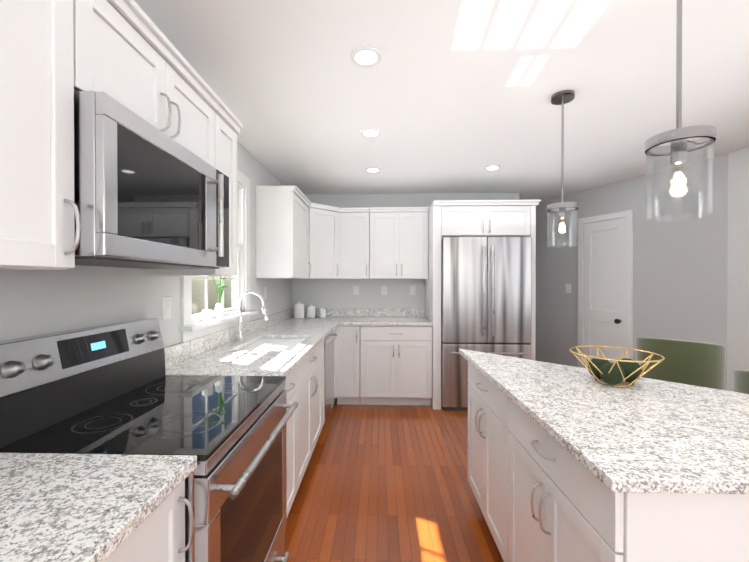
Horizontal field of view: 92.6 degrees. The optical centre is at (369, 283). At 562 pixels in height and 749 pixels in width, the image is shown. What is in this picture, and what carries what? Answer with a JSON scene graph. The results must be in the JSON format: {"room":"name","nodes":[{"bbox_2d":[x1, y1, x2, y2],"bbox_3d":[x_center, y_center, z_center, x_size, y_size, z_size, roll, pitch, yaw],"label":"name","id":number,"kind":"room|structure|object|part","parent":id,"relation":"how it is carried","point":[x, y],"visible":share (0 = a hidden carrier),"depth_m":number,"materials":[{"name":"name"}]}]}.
{"room":"kitchen","nodes":[
{"label":"kitchen","id":0,"kind":"room"},
{"bbox_2d":[0,141,291,347],"bbox_3d":[-1.116,0.130,1.066,0.100,2.440,8.800,0,0,2],"label":"wall","id":1,"kind":"structure","parent":0,"point":[35,302],"depth_m":1.44,"materials":[{"name":"grey paint"}]},
{"bbox_2d":[0,0,87,269],"bbox_3d":[-0.911,-0.430,0.653,0.327,0.796,0.506,0,0,2],"label":"upper cabinet","id":2,"kind":"object","parent":1,"relation":"attached to","point":[55,55],"depth_m":0.82,"materials":[{"name":"white wood"}]},
{"bbox_2d":[84,0,219,170],"bbox_3d":[-0.892,-0.664,1.288,0.327,0.336,0.762,0,0,2],"label":"upper cabinet","id":3,"kind":"object","parent":1,"relation":"attached to","point":[126,59],"depth_m":1.18,"materials":[{"name":"white wood"}]},
{"bbox_2d":[74,91,228,268],"bbox_3d":[-0.835,-0.279,1.288,0.442,0.426,0.756,0,0,2],"label":"over-the-range microwave","id":4,"kind":"object","parent":3,"relation":"attached to","point":[147,195],"visible":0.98,"depth_m":1.05,"materials":[{"name":"silver metal"}]},
{"bbox_3d":[-0.672,-0.282,1.308,0.022,0.416,0.704,0,0,2],"label":"glass","id":5,"kind":"part","parent":4,"relation":"part of","materials":[{"name":"black glass"}]},
{"bbox_3d":[-0.631,-0.283,1.490,0.048,0.340,0.022,0,0,2],"label":"handle","id":6,"kind":"part","parent":4,"relation":"part of","materials":[{"name":"silver metal"}]},
{"bbox_2d":[162,296,170,319],"bbox_3d":[-1.039,0.125,1.834,0.007,0.115,0.072,0,0,2],"label":"electrical outlet","id":7,"kind":"object","parent":1,"relation":"attached to","point":[166,307],"visible":1,"depth_m":1.83,"materials":[{"name":"white plastic"}]},
{"bbox_2d":[147,104,239,275],"bbox_3d":[-0.877,-0.438,1.802,0.327,0.796,0.258,0,0,2],"label":"upper cabinet","id":8,"kind":"object","parent":1,"relation":"attached to","point":[229,130],"depth_m":1.83,"materials":[{"name":"white wood"}]},
{"bbox_2d":[179,169,257,341],"bbox_3d":[-1.036,-0.272,2.472,0.174,1.185,1.050,0,0,2],"label":"window","id":9,"kind":"structure","parent":1,"relation":"in","point":[189,329],"depth_m":2.81,"materials":[{"name":"clear glass"}]},
{"bbox_3d":[-1.085,-0.274,2.474,0.003,0.970,0.776,0,0,2],"label":"glass","id":10,"kind":"part","parent":9,"relation":"part of","materials":[{"name":"clear glass"}]},
{"bbox_2d":[202,276,228,321],"bbox_3d":[-0.992,0.079,2.328,0.110,0.304,0.289,0,0,2],"label":"potted plant","id":11,"kind":"object","parent":9,"relation":"on","point":[219,313],"visible":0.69,"depth_m":2.35,"materials":[{"name":"white ceramic"}]},
{"bbox_3d":[-1.085,-0.268,2.474,0.063,0.998,0.816,0,0,2],"label":"window trim and sash","id":12,"kind":"part","parent":9,"relation":"part of","materials":[{"name":"white wood"}]},
{"bbox_2d":[164,309,291,366],"bbox_3d":[-1.032,0.375,1.778,0.019,0.100,5.324,0,0,2],"label":"backsplash","id":13,"kind":"structure","parent":1,"relation":"attached to","point":[177,353],"depth_m":2.23,"materials":[{"name":"white stone"}]},
{"bbox_2d":[264,287,266,298],"bbox_3d":[-0.991,0.090,3.413,0.007,0.115,0.072,0,0,2],"label":"electrical outlet","id":14,"kind":"object","parent":1,"relation":"attached to","point":[265,292],"visible":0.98,"depth_m":3.41,"materials":[{"name":"white plastic"}]},
{"bbox_2d":[256,186,311,278],"bbox_3d":[-0.797,-0.458,3.520,0.382,0.816,0.730,0,0,2],"label":"upper cabinet","id":15,"kind":"object","parent":1,"relation":"attached to","point":[283,213],"depth_m":3.16,"materials":[{"name":"white wood"}]},
{"bbox_2d":[312,203,343,278],"bbox_3d":[-0.638,-0.462,4.114,0.666,0.816,0.665,0,0,2],"label":"upper cabinet","id":16,"kind":"object","parent":1,"relation":"attached to","point":[327,221],"depth_m":4.00,"materials":[{"name":"white wood"}]},
{"bbox_2d":[284,398,503,561],"bbox_3d":[0.983,1.380,1.011,4.500,0.060,8.800,0,0,2],"label":"floor","id":17,"kind":"structure","parent":0,"point":[384,483],"depth_m":2.27,"materials":[{"name":"brown wood"}]},
{"bbox_2d":[0,318,297,561],"bbox_3d":[-0.694,0.741,1.291,0.723,1.155,0.756,0,0,2],"label":"range","id":18,"kind":"object","parent":17,"relation":"on","point":[112,388],"visible":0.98,"depth_m":1.15,"materials":[{"name":"silver metal"}]},
{"bbox_3d":[-0.368,0.867,1.282,0.072,0.660,0.696,0,0,2],"label":"handle","id":19,"kind":"part","parent":18,"relation":"part of","materials":[{"name":"silver metal"}]},
{"bbox_2d":[108,483,193,561],"bbox_3d":[-0.771,0.907,0.657,0.607,0.888,0.506,0,0,2],"label":"base cabinet","id":20,"kind":"object","parent":17,"relation":"on","point":[161,539],"depth_m":0.82,"materials":[{"name":"white wood"}]},
{"bbox_2d":[0,453,196,561],"bbox_3d":[-0.776,0.451,0.008,0.637,0.030,1.800,0,0,2],"label":"countertop","id":21,"kind":"structure","parent":20,"relation":"on","point":[55,507],"depth_m":0.72,"materials":[{"name":"white stone"}]},
{"bbox_2d":[284,363,303,515],"bbox_3d":[-0.733,0.899,1.922,0.607,0.888,0.489,0,0,2],"label":"base cabinet","id":22,"kind":"object","parent":17,"relation":"on","point":[294,385],"depth_m":2.06,"materials":[{"name":"white wood"}]},
{"bbox_2d":[165,323,335,378],"bbox_3d":[-0.693,0.434,2.744,0.637,0.030,2.145,0,0,2],"label":"countertop","id":23,"kind":"structure","parent":22,"relation":"on","point":[221,361],"depth_m":2.05,"materials":[{"name":"white stone"}]},
{"bbox_2d":[236,291,267,342],"bbox_3d":[-0.848,0.237,2.575,0.235,0.365,0.091,0,0,2],"label":"faucet","id":24,"kind":"object","parent":23,"relation":"on","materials":[{"name":"silver metal"}]},
{"bbox_2d":[236,335,307,350],"bbox_3d":[-0.685,0.546,2.586,0.406,0.216,0.676,0,0,2],"label":"sink","id":25,"kind":"object","parent":23,"relation":"in","point":[266,342],"depth_m":2.69,"materials":[{"name":"white ceramic"}]},
{"bbox_2d":[304,343,323,472],"bbox_3d":[-0.714,0.895,2.560,0.607,0.888,1.014,0,0,2],"label":"base cabinet","id":26,"kind":"object","parent":17,"relation":"on","point":[314,365],"depth_m":2.58,"materials":[{"name":"white wood"}]},
{"bbox_2d":[324,327,335,421],"bbox_3d":[-0.677,0.890,3.428,0.595,0.887,0.662,0,0,2],"label":"base cabinet","id":27,"kind":"object","parent":17,"relation":"on","point":[330,343],"depth_m":3.42,"materials":[{"name":"white wood"}]},
{"bbox_2d":[324,329,333,420],"bbox_3d":[-0.676,0.836,3.459,0.595,0.778,0.600,0,0,2],"label":"dishwasher","id":28,"kind":"object","parent":27,"relation":"in","point":[329,359],"depth_m":3.35,"materials":[{"name":"silver metal"}]},
{"bbox_2d":[344,327,367,404],"bbox_3d":[-0.206,0.885,4.139,0.350,0.888,0.606,0,0,2],"label":"base cabinet","id":29,"kind":"object","parent":17,"relation":"on","point":[355,338],"depth_m":3.84,"materials":[{"name":"white wood"}]},
{"bbox_2d":[368,327,431,404],"bbox_3d":[0.264,0.885,4.124,0.828,0.888,0.606,0,0,2],"label":"base cabinet","id":30,"kind":"object","parent":17,"relation":"on","point":[399,358],"depth_m":3.82,"materials":[{"name":"white wood"}]},
{"bbox_2d":[280,315,431,326],"bbox_3d":[-0.146,0.425,4.119,1.648,0.030,0.636,0,0,2],"label":"countertop","id":31,"kind":"structure","parent":30,"relation":"on","point":[348,320],"depth_m":3.99,"materials":[{"name":"white stone"}]},
{"bbox_2d":[294,302,303,318],"bbox_3d":[-0.831,0.311,4.230,0.124,0.197,0.124,0,0,2],"label":"canister","id":32,"kind":"object","parent":31,"relation":"on","point":[298,310],"visible":1,"depth_m":4.18,"materials":[{"name":"white ceramic"}]},
{"bbox_2d":[306,304,314,317],"bbox_3d":[-0.699,0.325,4.287,0.107,0.167,0.107,0,0,2],"label":"canister","id":33,"kind":"object","parent":31,"relation":"on","point":[310,310],"visible":1,"depth_m":4.24,"materials":[{"name":"white ceramic"}]},
{"bbox_2d":[319,307,325,317],"bbox_3d":[-0.568,0.345,4.323,0.082,0.127,0.082,0,0,2],"label":"canister","id":34,"kind":"object","parent":31,"relation":"on","point":[322,312],"visible":1,"depth_m":4.29,"materials":[{"name":"white ceramic"}]},
{"bbox_2d":[425,199,540,409],"bbox_3d":[1.230,0.230,4.051,1.100,2.199,0.687,0,0,2],"label":"surround","id":35,"kind":"object","parent":17,"relation":"on","point":[479,218],"visible":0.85,"depth_m":3.76,"materials":[{"name":"white wood"}]},
{"bbox_2d":[441,236,531,410],"bbox_3d":[1.232,0.421,4.003,0.913,1.820,0.731,0,0,2],"label":"refrigerator","id":36,"kind":"object","parent":17,"relation":"on","point":[486,294],"visible":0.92,"depth_m":3.70,"materials":[{"name":"grey metal"}]},
{"bbox_2d":[460,353,748,561],"bbox_3d":[1.201,0.902,1.514,1.293,0.888,1.414,0,0,2],"label":"kitchen island","id":37,"kind":"object","parent":17,"relation":"on","point":[566,463],"depth_m":1.08,"materials":[{"name":"wood"}]},
{"bbox_2d":[459,349,748,496],"bbox_3d":[1.229,0.441,1.537,1.341,0.030,1.538,0,0,2],"label":"island countertop","id":38,"kind":"structure","parent":37,"relation":"on","point":[650,437],"depth_m":1.09,"materials":[{"name":"white stone"}]},
{"bbox_2d":[569,345,664,386],"bbox_3d":[1.049,0.360,1.533,0.337,0.131,0.337,0,0,2],"label":"wire bowl","id":39,"kind":"object","parent":38,"relation":"on","point":[620,370],"visible":1,"depth_m":1.48,"materials":[{"name":"gold metal"}]},
{"bbox_2d":[636,337,725,389],"bbox_3d":[2.112,0.851,2.450,0.455,0.981,0.465,0,0,-43],"label":"chair","id":40,"kind":"object","parent":17,"relation":"on","point":[700,364],"visible":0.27,"depth_m":2.26,"materials":[{"name":"green fabric"}]},
{"bbox_2d":[734,369,748,393],"bbox_3d":[1.874,0.857,1.517,0.455,0.981,0.465,0,0,-43],"label":"chair","id":41,"kind":"object","parent":17,"relation":"on","point":[741,381],"visible":0.25,"depth_m":1.60,"materials":[{"name":"green fabric"}]},
{"bbox_2d":[292,193,518,308],"bbox_3d":[0.451,0.105,4.921,2.800,2.440,1.000,0,0,2],"label":"wall","id":42,"kind":"structure","parent":0,"point":[327,293],"depth_m":4.43,"materials":[{"name":"grey paint"}]},
{"bbox_2d":[353,286,358,294],"bbox_3d":[-0.164,0.083,4.435,0.072,0.115,0.007,0,0,2],"label":"electrical outlet","id":43,"kind":"object","parent":42,"relation":"attached to","point":[355,290],"visible":1,"depth_m":4.43,"materials":[{"name":"white plastic"}]},
{"bbox_2d":[292,308,423,314],"bbox_3d":[-0.137,0.358,4.427,1.648,0.100,0.019,0,0,2],"label":"backsplash","id":44,"kind":"structure","parent":42,"relation":"attached to","point":[329,311],"depth_m":4.41,"materials":[{"name":"white stone"}]},
{"bbox_2d":[344,207,375,278],"bbox_3d":[-0.167,-0.463,4.241,0.466,0.816,0.382,0,0,2],"label":"upper cabinet","id":45,"kind":"object","parent":42,"relation":"attached to","point":[359,222],"depth_m":4.11,"materials":[{"name":"white wood"}]},
{"bbox_2d":[381,286,386,294],"bbox_3d":[0.186,0.083,4.424,0.072,0.115,0.007,0,0,2],"label":"electrical outlet","id":46,"kind":"object","parent":42,"relation":"attached to","point":[383,290],"visible":1,"depth_m":4.42,"materials":[{"name":"white plastic"}]},
{"bbox_2d":[376,208,428,278],"bbox_3d":[0.316,-0.453,4.254,0.733,0.796,0.327,0,0,2],"label":"upper cabinet","id":47,"kind":"object","parent":42,"relation":"attached to","point":[401,233],"depth_m":4.09,"materials":[{"name":"white wood"}]},
{"bbox_2d":[410,286,415,294],"bbox_3d":[0.535,0.084,4.414,0.072,0.115,0.007,0,0,2],"label":"electrical outlet","id":48,"kind":"object","parent":42,"relation":"attached to","point":[412,290],"visible":1,"depth_m":4.41,"materials":[{"name":"white plastic"}]},
{"bbox_2d":[134,0,748,200],"bbox_3d":[0.983,-1.120,0.995,4.500,0.060,8.800,0,0,2],"label":"ceiling","id":49,"kind":"structure","parent":0,"point":[448,96],"depth_m":1.97,"materials":[{"name":"white paint"}]},
{"bbox_2d":[350,47,381,67],"bbox_3d":[-0.015,-1.091,1.726,0.152,0.006,0.152,0,0,2],"label":"recessed light","id":50,"kind":"object","parent":49,"relation":"in","point":[366,57],"visible":1,"depth_m":1.72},
{"bbox_2d":[360,128,380,137],"bbox_3d":[0.011,-1.097,2.606,0.152,0.006,0.152,0,0,2],"label":"recessed light","id":51,"kind":"object","parent":49,"relation":"in","point":[370,132],"visible":1,"depth_m":2.59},
{"bbox_2d":[365,167,380,172],"bbox_3d":[0.037,-1.102,3.475,0.152,0.006,0.152,0,0,2],"label":"recessed light","id":52,"kind":"object","parent":49,"relation":"in","point":[373,170],"visible":0.98,"depth_m":3.48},
{"bbox_2d":[484,165,500,170],"bbox_3d":[1.176,-1.102,3.411,0.152,0.006,0.152,0,0,2],"label":"recessed light","id":53,"kind":"object","parent":49,"relation":"in","point":[492,167],"visible":0.94,"depth_m":3.41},
{"bbox_2d":[547,90,577,247],"bbox_3d":[1.126,-0.657,2.084,0.163,0.880,0.163,0,0,2],"label":"pendant light","id":54,"kind":"object","parent":49,"relation":"hanging from","point":[562,207],"visible":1,"depth_m":2.08,"materials":[{"name":"clear glass"}]},
{"bbox_3d":[1.126,-0.334,2.087,0.156,0.235,0.156,0,0,2],"label":"glass","id":55,"kind":"part","parent":54,"relation":"part of","materials":[{"name":"clear glass"}]},
{"bbox_2d":[645,0,715,221],"bbox_3d":[0.935,-0.645,1.080,0.163,0.890,0.163,0,0,2],"label":"pendant light","id":56,"kind":"object","parent":49,"relation":"hanging from","point":[679,148],"visible":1,"depth_m":1.07,"materials":[{"name":"clear glass"}]},
{"bbox_3d":[0.935,-0.312,1.082,0.020,0.038,0.004,0,0,2],"label":"bulb","id":57,"kind":"part","parent":56,"relation":"part of","materials":[{"name":"white glass"}]},
{"bbox_3d":[0.935,-0.318,1.082,0.058,0.085,0.058,0,0,2],"label":"bulb glass","id":58,"kind":"part","parent":56,"relation":"part of","materials":[{"name":"white glass"}]},
{"bbox_3d":[0.935,-0.318,1.082,0.156,0.235,0.156,0,0,2],"label":"glass","id":59,"kind":"part","parent":56,"relation":"part of","materials":[{"name":"clear glass"}]},
{"bbox_2d":[535,154,727,390],"bbox_3d":[2.669,0.110,4.158,0.150,2.440,2.350,0,0,-22],"label":"wall","id":60,"kind":"structure","parent":0,"point":[680,280],"depth_m":3.53,"materials":[{"name":"grey paint"}]},
{"bbox_2d":[566,284,570,292],"bbox_3d":[2.468,0.058,4.437,0.008,0.115,0.072,0,0,-22],"label":"light switch","id":61,"kind":"object","parent":60,"relation":"attached to","point":[568,288],"visible":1,"depth_m":4.43,"materials":[{"name":"white plastic"}]},
{"bbox_2d":[578,210,632,368],"bbox_3d":[2.631,0.279,4.019,0.270,2.105,0.566,0,0,2],"label":"door","id":62,"kind":"structure","parent":60,"relation":"attached to","point":[605,283],"depth_m":4.00,"materials":[{"name":"white wood"}]},
{"bbox_2d":[727,146,748,391],"bbox_3d":[3.023,0.137,-0.174,0.150,2.440,6.570,0,0,2],"label":"wall","id":63,"kind":"structure","parent":0,"point":[738,276],"depth_m":2.95,"materials":[{"name":"white paint"}]}
]}

